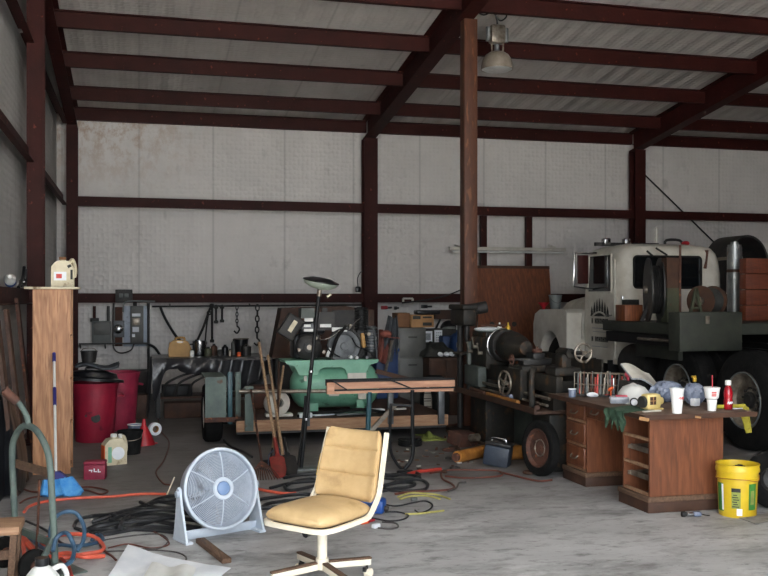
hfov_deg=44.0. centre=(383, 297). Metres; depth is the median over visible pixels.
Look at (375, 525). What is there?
connector
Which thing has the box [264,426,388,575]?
swivel chair
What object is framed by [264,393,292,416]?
blower
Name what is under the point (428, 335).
print
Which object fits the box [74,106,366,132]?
beam
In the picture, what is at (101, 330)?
box
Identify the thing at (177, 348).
jerry can
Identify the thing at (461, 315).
press
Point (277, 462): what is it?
shovel
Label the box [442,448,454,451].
scrap piece
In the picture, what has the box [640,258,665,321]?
hose reel
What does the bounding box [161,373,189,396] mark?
curved pipe
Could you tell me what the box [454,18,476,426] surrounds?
steel column
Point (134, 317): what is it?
control panel
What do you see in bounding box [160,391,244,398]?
shelf
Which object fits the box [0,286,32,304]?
beam
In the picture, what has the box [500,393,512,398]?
tube
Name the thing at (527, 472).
scrap piece
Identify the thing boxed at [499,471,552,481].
power cord
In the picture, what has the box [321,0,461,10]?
beam
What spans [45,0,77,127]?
rafter
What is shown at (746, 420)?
caution tape
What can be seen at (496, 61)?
lamp
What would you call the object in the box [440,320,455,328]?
helmet
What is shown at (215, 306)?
wrench
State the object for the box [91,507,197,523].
cable
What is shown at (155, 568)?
paper
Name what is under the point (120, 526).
cable
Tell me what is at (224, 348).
oil bottle
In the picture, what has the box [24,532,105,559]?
air hose
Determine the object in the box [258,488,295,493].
lead
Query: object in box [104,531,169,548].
wire
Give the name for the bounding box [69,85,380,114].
beam
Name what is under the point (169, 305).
hanging rail
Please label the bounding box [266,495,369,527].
seat cushion
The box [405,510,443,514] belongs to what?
rope
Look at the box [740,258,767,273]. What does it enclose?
board
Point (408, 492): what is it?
rope
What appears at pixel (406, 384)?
stand
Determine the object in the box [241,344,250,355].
tin
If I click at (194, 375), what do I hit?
curved pipe
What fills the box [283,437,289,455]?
socket
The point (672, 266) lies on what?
metal stand
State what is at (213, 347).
glass jar
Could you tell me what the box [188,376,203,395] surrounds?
curved pipe
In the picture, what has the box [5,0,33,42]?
beam
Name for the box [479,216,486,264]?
door frame
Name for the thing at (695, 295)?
stand
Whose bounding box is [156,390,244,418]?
workbench
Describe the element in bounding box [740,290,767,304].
board
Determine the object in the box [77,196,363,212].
beam
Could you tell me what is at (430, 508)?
power cord
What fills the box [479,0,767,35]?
beam
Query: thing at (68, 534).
air hose
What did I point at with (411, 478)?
cable
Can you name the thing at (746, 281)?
board
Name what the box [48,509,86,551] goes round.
air hose
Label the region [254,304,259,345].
hanging chain
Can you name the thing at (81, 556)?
air hose
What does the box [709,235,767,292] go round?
hood
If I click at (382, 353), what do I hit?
jacket
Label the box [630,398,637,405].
pressure gauge
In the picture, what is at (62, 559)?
air hose
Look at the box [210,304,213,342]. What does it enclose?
rod
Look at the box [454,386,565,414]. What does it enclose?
tray
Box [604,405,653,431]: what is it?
glove
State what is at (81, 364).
sack
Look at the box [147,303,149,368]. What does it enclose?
conduit
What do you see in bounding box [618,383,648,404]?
hard hat
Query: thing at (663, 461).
desk
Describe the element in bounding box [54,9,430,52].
beam
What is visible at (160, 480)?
power cord
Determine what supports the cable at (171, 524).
on the floor
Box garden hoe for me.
[261,365,284,467]
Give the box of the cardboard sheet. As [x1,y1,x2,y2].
[739,513,767,523]
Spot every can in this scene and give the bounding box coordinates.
[73,367,124,442]
[106,370,143,431]
[204,347,211,356]
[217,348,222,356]
[231,339,234,354]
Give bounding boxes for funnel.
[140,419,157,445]
[538,302,549,308]
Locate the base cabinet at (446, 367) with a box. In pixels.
[423,357,456,414]
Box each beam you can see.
[0,109,33,161]
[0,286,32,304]
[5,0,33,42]
[20,33,66,122]
[45,170,66,204]
[54,9,430,52]
[69,85,380,114]
[74,106,366,132]
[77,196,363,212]
[77,293,363,302]
[321,0,461,10]
[378,204,634,218]
[378,294,584,304]
[479,0,767,35]
[646,211,767,221]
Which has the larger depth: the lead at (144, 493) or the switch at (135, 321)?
the switch at (135, 321)
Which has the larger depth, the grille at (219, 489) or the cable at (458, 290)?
the cable at (458, 290)
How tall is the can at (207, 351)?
0.130 m
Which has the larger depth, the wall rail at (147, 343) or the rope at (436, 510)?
the wall rail at (147, 343)
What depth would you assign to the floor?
6.65 m
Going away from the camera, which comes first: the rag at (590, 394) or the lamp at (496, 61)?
the rag at (590, 394)
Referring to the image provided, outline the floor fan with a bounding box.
[173,447,265,545]
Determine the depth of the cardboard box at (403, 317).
13.24 m
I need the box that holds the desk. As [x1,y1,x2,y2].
[548,392,756,513]
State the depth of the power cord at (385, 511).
6.86 m
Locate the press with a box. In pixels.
[446,301,487,430]
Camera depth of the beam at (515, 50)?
13.76 m
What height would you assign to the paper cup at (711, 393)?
0.270 m
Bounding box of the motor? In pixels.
[512,445,522,459]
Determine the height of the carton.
0.058 m
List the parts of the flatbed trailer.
stake post, stake post, stake post, pipe rail, stake post, metal strip, frame, stake post, stake post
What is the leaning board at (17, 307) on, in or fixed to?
on the floor
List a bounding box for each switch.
[132,318,139,324]
[693,511,701,516]
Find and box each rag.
[415,431,446,440]
[474,327,496,331]
[587,392,597,396]
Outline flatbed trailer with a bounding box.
[201,372,449,441]
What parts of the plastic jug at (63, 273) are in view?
handle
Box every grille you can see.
[187,452,251,525]
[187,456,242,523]
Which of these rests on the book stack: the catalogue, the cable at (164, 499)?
the catalogue
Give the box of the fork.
[268,361,284,470]
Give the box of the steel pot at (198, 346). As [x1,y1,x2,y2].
[190,340,206,355]
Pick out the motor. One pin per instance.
(517, 449)
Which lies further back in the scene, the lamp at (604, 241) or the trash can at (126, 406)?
the lamp at (604, 241)
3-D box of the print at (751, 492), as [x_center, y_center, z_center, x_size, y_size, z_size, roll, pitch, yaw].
[2.673,1.450,6.892,0.035,0.100,0.006,0,0,-27]
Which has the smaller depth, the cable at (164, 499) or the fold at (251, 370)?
the cable at (164, 499)
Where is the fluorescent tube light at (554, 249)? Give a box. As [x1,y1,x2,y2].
[448,245,565,253]
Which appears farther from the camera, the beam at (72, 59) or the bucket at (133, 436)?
the beam at (72, 59)
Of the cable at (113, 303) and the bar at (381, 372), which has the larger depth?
the cable at (113, 303)
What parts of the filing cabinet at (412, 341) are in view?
drawer, drawer, drawer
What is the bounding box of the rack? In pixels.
[574,371,637,396]
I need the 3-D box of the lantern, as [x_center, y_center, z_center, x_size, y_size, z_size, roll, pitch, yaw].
[2.051,0.793,7.279,0.192,0.120,0.102,0,0,-22]
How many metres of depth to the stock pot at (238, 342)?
13.14 m
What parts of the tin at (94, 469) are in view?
lid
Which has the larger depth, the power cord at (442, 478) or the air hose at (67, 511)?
the power cord at (442, 478)
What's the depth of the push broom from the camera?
7.71 m
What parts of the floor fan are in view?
stand leg, blade, blade, blade, panel, blade, blade, stand leg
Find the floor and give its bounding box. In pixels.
[0,382,767,575]
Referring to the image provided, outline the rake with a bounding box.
[250,389,279,479]
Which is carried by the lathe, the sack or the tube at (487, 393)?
the tube at (487, 393)
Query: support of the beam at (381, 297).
attached to the steel column at (369, 146)
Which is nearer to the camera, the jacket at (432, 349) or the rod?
the jacket at (432, 349)
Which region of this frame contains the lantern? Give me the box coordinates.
[638,393,663,409]
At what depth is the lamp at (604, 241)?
13.52 m
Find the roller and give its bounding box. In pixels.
[452,445,484,461]
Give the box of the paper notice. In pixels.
[426,331,431,341]
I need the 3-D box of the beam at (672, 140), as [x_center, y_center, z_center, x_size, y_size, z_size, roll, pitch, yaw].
[6.863,-2.998,18.500,4.410,0.200,0.140,0,0,-14]
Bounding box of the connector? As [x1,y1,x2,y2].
[372,523,379,528]
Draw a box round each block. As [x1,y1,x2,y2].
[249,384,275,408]
[615,305,642,320]
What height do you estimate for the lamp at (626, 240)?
0.100 m
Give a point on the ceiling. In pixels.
(303, 13)
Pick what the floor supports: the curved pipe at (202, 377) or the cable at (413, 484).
the cable at (413, 484)
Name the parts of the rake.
handle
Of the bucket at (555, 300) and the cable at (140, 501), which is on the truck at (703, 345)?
the bucket at (555, 300)
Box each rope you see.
[397,492,450,499]
[399,495,440,499]
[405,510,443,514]
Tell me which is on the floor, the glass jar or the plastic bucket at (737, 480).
the plastic bucket at (737, 480)
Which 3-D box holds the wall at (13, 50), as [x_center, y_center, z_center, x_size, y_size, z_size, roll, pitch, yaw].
[-3.283,-1.869,7.286,0.120,6.937,16.950,0,0,-14]
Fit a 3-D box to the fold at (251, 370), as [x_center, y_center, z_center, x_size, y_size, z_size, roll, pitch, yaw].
[-1.853,1.029,12.691,0.757,0.402,0.154,0,0,-14]
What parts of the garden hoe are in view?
handle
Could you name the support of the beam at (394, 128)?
attached to the rafter at (444, 31)
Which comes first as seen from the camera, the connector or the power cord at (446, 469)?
the connector
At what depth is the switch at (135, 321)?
15.64 m
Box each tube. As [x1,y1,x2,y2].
[486,392,519,403]
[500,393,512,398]
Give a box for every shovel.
[258,342,285,477]
[267,355,297,475]
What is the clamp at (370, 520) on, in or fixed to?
on the floor
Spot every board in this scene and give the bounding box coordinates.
[0,321,20,495]
[3,309,28,481]
[14,298,32,463]
[739,274,767,288]
[739,305,767,320]
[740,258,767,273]
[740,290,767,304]
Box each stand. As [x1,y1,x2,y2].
[325,377,454,472]
[661,245,680,321]
[689,288,702,311]
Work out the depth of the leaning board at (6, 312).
8.20 m
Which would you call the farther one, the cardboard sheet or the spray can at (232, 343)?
the spray can at (232, 343)
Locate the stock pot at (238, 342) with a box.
[233,338,248,354]
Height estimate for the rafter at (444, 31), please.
2.085 m
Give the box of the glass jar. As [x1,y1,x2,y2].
[211,344,216,355]
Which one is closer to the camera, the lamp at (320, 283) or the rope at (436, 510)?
the rope at (436, 510)
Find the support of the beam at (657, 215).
attached to the steel column at (637, 159)
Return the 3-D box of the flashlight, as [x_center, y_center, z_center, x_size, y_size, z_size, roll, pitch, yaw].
[2.281,1.577,6.943,0.217,0.044,0.045,0,0,-6]
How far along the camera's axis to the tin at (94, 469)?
8.36 m
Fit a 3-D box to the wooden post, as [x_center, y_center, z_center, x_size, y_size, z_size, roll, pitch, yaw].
[0.058,0.755,12.165,0.134,0.439,0.030,0,0,-31]
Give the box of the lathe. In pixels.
[454,328,603,471]
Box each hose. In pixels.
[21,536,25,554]
[23,536,105,558]
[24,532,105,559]
[28,533,104,549]
[40,543,73,575]
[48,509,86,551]
[51,530,75,566]
[159,307,180,339]
[297,408,384,417]
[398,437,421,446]
[407,467,441,473]
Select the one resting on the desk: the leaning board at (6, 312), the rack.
the rack
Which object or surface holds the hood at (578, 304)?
attached to the truck at (703, 345)
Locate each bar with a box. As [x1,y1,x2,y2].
[195,304,213,340]
[375,369,406,377]
[469,387,485,393]
[481,324,505,326]
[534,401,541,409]
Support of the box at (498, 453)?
on the floor
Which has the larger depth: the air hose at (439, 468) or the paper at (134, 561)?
the air hose at (439, 468)
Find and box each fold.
[146,357,151,416]
[216,359,272,390]
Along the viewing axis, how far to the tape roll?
11.04 m
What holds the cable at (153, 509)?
on the cable at (120, 526)
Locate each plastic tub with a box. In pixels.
[127,423,141,428]
[609,395,628,403]
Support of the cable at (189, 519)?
on the floor
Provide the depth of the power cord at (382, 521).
6.58 m
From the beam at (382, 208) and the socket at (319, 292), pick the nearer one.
the socket at (319, 292)
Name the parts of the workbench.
leg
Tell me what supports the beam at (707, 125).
attached to the rafter at (729, 87)
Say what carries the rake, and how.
on the floor
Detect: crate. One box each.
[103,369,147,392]
[136,393,147,418]
[439,336,450,347]
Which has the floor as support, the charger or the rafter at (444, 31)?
the charger
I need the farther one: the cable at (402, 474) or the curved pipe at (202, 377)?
the curved pipe at (202, 377)
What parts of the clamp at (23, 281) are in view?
handle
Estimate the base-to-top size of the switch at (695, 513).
0.035 m
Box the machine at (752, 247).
[709,235,767,342]
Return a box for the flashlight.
[681,511,709,516]
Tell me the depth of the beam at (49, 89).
13.28 m
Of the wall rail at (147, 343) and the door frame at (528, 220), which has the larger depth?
the door frame at (528, 220)
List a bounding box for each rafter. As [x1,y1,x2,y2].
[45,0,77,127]
[362,0,488,139]
[629,49,767,151]
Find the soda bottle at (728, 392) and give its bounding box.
[723,380,732,409]
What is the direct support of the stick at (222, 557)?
on the floor
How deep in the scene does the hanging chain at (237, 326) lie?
15.78 m
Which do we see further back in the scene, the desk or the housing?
the housing
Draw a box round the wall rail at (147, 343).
[79,342,148,348]
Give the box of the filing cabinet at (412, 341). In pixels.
[398,327,425,403]
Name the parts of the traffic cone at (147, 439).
spout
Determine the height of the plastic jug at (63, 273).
0.280 m
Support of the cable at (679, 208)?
attached to the wall at (141, 250)
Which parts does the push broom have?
handle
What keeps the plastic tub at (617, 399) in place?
on the desk
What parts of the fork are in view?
handle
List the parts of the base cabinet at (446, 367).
door, door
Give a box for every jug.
[26,556,69,575]
[51,257,76,286]
[101,433,127,465]
[450,328,456,351]
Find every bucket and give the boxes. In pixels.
[80,348,97,362]
[117,429,142,454]
[548,295,561,308]
[715,459,759,518]
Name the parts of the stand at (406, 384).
leg, angle rail, angle rail, angle rail, leg, leg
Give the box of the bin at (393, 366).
[371,348,399,398]
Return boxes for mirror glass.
[577,255,588,283]
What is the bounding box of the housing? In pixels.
[447,430,480,447]
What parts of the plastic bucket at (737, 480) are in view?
bail handle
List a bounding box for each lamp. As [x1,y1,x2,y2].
[297,276,338,471]
[479,13,512,73]
[601,238,610,244]
[622,238,630,244]
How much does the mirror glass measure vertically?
0.412 m
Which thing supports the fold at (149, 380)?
hanging from the tarp
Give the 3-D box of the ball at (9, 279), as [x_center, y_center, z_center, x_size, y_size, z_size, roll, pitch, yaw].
[-3.475,-0.161,8.823,0.112,0.128,0.238,0,0,-14]
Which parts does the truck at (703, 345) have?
mirror frame, door, fuel tank, frame rail, frame rail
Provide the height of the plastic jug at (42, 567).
0.288 m
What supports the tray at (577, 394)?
on the rack
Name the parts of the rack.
wire frame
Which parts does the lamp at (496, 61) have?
power cord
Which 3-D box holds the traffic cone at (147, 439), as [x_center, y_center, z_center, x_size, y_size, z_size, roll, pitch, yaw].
[-2.620,1.460,10.367,0.238,0.280,0.238,0,0,31]
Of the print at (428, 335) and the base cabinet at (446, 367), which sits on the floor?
the base cabinet at (446, 367)
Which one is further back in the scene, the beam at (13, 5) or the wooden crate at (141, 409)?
the wooden crate at (141, 409)
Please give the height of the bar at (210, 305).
0.640 m
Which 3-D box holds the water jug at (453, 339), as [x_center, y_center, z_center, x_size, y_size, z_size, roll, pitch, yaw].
[1.049,0.612,13.281,0.260,0.395,0.264,0,0,-14]
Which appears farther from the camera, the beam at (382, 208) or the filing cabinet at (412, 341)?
the beam at (382, 208)
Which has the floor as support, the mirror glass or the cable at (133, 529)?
the cable at (133, 529)
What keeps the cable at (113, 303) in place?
attached to the meter box at (118, 322)
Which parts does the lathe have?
speed lever, panel, coolant arm, tool post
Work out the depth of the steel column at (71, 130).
15.17 m
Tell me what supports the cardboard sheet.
on the floor
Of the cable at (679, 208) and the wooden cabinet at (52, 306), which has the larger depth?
the cable at (679, 208)
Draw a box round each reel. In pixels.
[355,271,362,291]
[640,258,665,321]
[687,286,726,311]
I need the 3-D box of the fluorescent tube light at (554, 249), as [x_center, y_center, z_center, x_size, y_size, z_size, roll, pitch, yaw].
[2.210,-0.899,17.259,2.238,0.179,0.322,0,0,-14]
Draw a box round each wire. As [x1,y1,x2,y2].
[99,544,116,560]
[103,549,186,559]
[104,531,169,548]
[104,533,168,548]
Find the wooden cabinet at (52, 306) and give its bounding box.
[24,287,80,474]
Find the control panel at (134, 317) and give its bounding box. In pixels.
[123,303,146,345]
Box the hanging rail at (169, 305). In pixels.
[152,304,361,306]
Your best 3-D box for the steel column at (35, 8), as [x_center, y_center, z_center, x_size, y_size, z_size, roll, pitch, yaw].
[-3.837,-0.903,10.474,0.270,5.006,0.340,0,0,-14]
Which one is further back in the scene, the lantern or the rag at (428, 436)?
the rag at (428, 436)
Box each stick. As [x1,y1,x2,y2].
[196,537,230,563]
[642,410,660,411]
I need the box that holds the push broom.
[40,352,83,496]
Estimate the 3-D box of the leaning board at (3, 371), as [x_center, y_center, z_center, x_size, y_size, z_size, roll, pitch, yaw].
[-3.058,0.885,7.714,0.201,1.421,0.250,0,0,-14]
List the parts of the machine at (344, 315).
panel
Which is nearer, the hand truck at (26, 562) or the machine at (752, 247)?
the hand truck at (26, 562)
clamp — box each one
[16,266,26,288]
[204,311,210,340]
[361,519,374,524]
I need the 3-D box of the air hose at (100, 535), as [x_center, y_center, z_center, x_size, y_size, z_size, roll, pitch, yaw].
[-2.187,1.572,6.219,0.692,0.059,0.454,0,0,11]
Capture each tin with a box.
[83,459,106,479]
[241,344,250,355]
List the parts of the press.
motor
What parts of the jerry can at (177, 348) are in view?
handle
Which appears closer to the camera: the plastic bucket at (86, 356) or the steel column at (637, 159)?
the plastic bucket at (86, 356)
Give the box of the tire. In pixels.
[0,395,27,500]
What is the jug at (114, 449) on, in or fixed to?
on the floor
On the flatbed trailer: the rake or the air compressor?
the air compressor
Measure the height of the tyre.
0.450 m
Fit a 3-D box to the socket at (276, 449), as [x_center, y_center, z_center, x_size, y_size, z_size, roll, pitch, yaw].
[-0.995,1.372,8.750,0.044,0.156,0.204,0,0,-14]
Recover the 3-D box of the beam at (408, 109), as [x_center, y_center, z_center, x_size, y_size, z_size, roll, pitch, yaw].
[2.460,-3.128,16.332,5.120,0.200,0.140,0,0,-14]
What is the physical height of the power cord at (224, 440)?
0.023 m
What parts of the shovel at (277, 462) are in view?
handle, blade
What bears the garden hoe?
on the floor
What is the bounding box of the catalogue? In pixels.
[620,363,655,385]
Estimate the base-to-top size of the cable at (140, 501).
0.025 m
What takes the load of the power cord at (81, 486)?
on the floor
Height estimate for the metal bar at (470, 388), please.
0.038 m
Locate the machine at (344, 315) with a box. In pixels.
[269,306,373,398]
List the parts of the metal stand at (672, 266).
edge rod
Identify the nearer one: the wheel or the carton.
the carton
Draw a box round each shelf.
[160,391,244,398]
[426,328,455,344]
[431,310,450,327]
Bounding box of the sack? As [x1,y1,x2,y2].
[75,361,119,370]
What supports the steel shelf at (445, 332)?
on the floor
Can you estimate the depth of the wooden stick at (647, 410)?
7.09 m
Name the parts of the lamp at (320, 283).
second rod, plate, lamp shade, lamp shade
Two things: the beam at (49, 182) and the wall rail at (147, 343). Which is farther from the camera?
the wall rail at (147, 343)
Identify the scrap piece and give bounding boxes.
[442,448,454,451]
[522,470,533,474]
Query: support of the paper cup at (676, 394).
on the desk
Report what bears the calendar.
attached to the steel shelf at (445, 332)
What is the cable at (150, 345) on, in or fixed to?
attached to the conduit
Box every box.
[90,306,110,342]
[114,303,123,345]
[115,289,131,302]
[162,384,191,396]
[298,412,311,417]
[392,312,409,327]
[410,314,433,327]
[483,437,514,467]
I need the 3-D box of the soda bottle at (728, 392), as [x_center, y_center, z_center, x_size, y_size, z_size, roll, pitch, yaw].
[2.638,0.742,7.279,0.068,0.222,0.072,0,0,-14]
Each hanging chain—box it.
[234,305,239,333]
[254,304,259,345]
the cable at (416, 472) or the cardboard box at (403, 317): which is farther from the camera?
the cardboard box at (403, 317)
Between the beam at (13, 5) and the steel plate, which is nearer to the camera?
the beam at (13, 5)
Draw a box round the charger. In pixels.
[361,496,388,513]
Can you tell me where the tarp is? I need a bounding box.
[152,353,266,400]
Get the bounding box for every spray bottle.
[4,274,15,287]
[691,375,696,382]
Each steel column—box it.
[25,0,44,445]
[66,125,77,381]
[361,138,377,346]
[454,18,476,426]
[629,149,645,242]
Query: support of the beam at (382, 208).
attached to the steel column at (369, 146)
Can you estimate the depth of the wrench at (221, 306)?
15.71 m
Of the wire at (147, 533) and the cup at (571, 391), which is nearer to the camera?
the wire at (147, 533)
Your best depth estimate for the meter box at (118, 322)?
15.68 m
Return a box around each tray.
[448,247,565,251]
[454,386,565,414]
[576,393,614,396]
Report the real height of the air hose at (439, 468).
0.031 m
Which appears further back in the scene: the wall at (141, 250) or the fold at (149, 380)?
the wall at (141, 250)
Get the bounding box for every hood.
[563,297,584,338]
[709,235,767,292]
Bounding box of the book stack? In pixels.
[619,380,648,389]
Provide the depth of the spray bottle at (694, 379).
7.88 m
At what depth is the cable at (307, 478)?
7.96 m
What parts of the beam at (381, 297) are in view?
wall bracket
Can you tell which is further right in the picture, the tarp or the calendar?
the calendar
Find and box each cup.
[568,388,575,396]
[669,388,684,413]
[703,375,719,410]
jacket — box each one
[377,329,399,363]
[384,315,398,361]
[419,341,456,357]
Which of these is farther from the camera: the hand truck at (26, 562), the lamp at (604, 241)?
the lamp at (604, 241)
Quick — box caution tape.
[716,404,751,432]
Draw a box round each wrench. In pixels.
[214,305,217,323]
[220,305,223,322]
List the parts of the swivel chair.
arm, arm, tilt knob, arm, backrest, arm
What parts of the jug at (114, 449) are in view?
panel, green panel, handle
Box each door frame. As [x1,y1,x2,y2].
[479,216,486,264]
[525,217,531,265]
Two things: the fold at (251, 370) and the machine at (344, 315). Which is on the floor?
the machine at (344, 315)
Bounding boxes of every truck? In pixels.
[0,387,87,575]
[533,227,767,450]
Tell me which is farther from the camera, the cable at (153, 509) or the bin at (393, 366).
the bin at (393, 366)
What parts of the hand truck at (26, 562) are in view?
handle, stay rod, toe plate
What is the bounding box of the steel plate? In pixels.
[334,411,365,415]
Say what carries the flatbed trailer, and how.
on the floor
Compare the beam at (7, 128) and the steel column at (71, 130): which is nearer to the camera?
the beam at (7, 128)
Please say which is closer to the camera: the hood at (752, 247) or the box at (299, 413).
the box at (299, 413)
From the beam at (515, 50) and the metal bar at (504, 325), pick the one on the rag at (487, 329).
the metal bar at (504, 325)
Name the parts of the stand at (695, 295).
leg, leg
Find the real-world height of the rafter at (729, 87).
2.085 m
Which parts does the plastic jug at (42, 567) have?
handle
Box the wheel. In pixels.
[522,420,559,475]
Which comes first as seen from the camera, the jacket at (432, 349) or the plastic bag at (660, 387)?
the plastic bag at (660, 387)
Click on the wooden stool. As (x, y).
(12, 526)
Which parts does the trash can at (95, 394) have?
lid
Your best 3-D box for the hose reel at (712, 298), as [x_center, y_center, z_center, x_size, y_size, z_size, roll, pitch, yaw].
[3.926,0.073,11.546,0.380,0.442,0.370,0,0,-41]
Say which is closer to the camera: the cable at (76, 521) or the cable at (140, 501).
the cable at (76, 521)
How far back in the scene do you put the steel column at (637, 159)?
17.70 m
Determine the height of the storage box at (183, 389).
0.145 m
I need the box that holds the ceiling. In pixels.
[45,0,767,139]
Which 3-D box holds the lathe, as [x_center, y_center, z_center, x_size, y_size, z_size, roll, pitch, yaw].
[1.427,0.963,9.724,0.700,1.273,2.380,0,0,-14]
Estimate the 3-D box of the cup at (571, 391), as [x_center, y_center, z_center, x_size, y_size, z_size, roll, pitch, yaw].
[1.620,0.817,8.177,0.073,0.073,0.073,0,0,-14]
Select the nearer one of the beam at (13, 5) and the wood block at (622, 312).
the beam at (13, 5)
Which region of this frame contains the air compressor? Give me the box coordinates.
[277,307,378,410]
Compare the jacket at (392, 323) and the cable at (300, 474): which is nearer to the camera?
the cable at (300, 474)
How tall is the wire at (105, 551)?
0.014 m
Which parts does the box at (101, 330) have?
door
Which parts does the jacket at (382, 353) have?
cap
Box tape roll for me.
[148,422,161,435]
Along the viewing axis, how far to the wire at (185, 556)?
5.98 m
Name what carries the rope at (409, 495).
on the floor
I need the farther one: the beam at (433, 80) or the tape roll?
the beam at (433, 80)
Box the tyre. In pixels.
[749,449,767,507]
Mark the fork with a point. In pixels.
(278, 380)
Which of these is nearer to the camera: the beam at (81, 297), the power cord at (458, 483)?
the power cord at (458, 483)
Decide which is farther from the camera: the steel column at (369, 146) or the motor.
the steel column at (369, 146)
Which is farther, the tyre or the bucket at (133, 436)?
the bucket at (133, 436)
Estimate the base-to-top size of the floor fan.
0.589 m
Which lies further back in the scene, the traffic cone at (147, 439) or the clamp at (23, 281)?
the traffic cone at (147, 439)
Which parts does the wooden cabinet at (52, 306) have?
panel, panel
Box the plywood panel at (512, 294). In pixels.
[477,265,550,363]
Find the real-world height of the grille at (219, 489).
0.487 m
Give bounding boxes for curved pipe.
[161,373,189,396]
[174,374,200,395]
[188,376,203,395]
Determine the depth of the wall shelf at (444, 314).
16.75 m
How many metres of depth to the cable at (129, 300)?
15.38 m
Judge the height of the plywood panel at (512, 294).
2.174 m
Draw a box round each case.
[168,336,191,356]
[414,310,439,313]
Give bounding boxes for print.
[426,333,430,339]
[750,491,753,504]
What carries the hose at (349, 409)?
on the flatbed trailer
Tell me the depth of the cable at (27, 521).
6.58 m
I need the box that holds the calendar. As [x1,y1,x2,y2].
[434,330,441,341]
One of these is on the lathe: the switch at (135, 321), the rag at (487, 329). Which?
the rag at (487, 329)
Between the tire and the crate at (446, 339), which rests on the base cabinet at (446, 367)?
the crate at (446, 339)
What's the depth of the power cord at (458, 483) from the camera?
7.98 m
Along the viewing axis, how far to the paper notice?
13.67 m
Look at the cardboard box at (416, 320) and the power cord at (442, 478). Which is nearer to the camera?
the power cord at (442, 478)
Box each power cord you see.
[19,486,108,503]
[155,418,170,485]
[223,439,252,457]
[372,511,408,521]
[378,521,398,529]
[386,500,432,512]
[394,472,454,494]
[429,469,502,478]
[447,481,465,491]
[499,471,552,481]
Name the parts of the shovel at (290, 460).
handle, blade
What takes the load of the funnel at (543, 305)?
on the truck at (703, 345)
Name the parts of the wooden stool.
rail, leg, leg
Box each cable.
[25,520,88,542]
[72,513,131,530]
[80,515,205,531]
[86,518,201,535]
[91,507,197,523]
[92,528,173,533]
[109,498,189,512]
[109,508,186,524]
[112,303,134,353]
[118,512,172,529]
[122,300,154,311]
[139,499,175,508]
[147,494,276,509]
[149,343,160,353]
[260,492,318,505]
[269,473,420,488]
[283,473,378,479]
[283,477,315,491]
[376,481,415,492]
[383,477,428,491]
[384,471,420,480]
[402,290,459,303]
[646,175,713,241]
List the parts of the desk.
drawer, drawer, drawer, drawer rail, moulding, apron drawer, drawer rail, moulding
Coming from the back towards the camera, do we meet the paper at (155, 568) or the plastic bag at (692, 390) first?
the plastic bag at (692, 390)
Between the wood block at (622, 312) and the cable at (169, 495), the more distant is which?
the wood block at (622, 312)
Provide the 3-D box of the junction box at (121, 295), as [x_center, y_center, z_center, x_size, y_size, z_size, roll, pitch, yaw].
[-4.218,-0.032,15.410,0.267,0.212,0.110,0,0,-14]
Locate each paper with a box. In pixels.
[108,545,230,575]
[144,562,195,575]
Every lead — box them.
[23,492,165,512]
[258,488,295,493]
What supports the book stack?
on the desk
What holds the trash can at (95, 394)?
on the floor
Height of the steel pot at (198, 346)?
0.205 m
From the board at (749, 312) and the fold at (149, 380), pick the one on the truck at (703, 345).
the board at (749, 312)
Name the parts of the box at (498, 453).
handle, lid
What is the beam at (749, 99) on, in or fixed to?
attached to the rafter at (729, 87)
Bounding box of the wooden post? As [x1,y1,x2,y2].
[384,340,393,370]
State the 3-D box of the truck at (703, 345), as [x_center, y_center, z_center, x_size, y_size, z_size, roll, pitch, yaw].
[4.031,0.277,12.509,2.476,2.646,6.423,0,0,-14]
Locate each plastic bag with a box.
[648,381,682,401]
[683,383,704,403]
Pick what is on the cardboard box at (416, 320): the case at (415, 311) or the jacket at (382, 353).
the case at (415, 311)
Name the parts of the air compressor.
fuel tank, deck plate, tank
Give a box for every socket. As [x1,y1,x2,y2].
[273,437,279,456]
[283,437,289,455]
[317,289,321,295]
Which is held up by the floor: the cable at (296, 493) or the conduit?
the cable at (296, 493)
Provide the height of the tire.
0.817 m
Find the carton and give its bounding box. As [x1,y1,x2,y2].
[690,398,699,405]
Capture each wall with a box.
[0,0,56,433]
[57,107,767,393]
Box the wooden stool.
[0,516,24,575]
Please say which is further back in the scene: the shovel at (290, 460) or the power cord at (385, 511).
the shovel at (290, 460)
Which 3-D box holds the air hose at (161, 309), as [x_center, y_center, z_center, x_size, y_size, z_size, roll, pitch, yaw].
[-3.492,0.438,15.570,0.388,0.630,0.042,0,0,-14]
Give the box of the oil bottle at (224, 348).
[222,345,227,355]

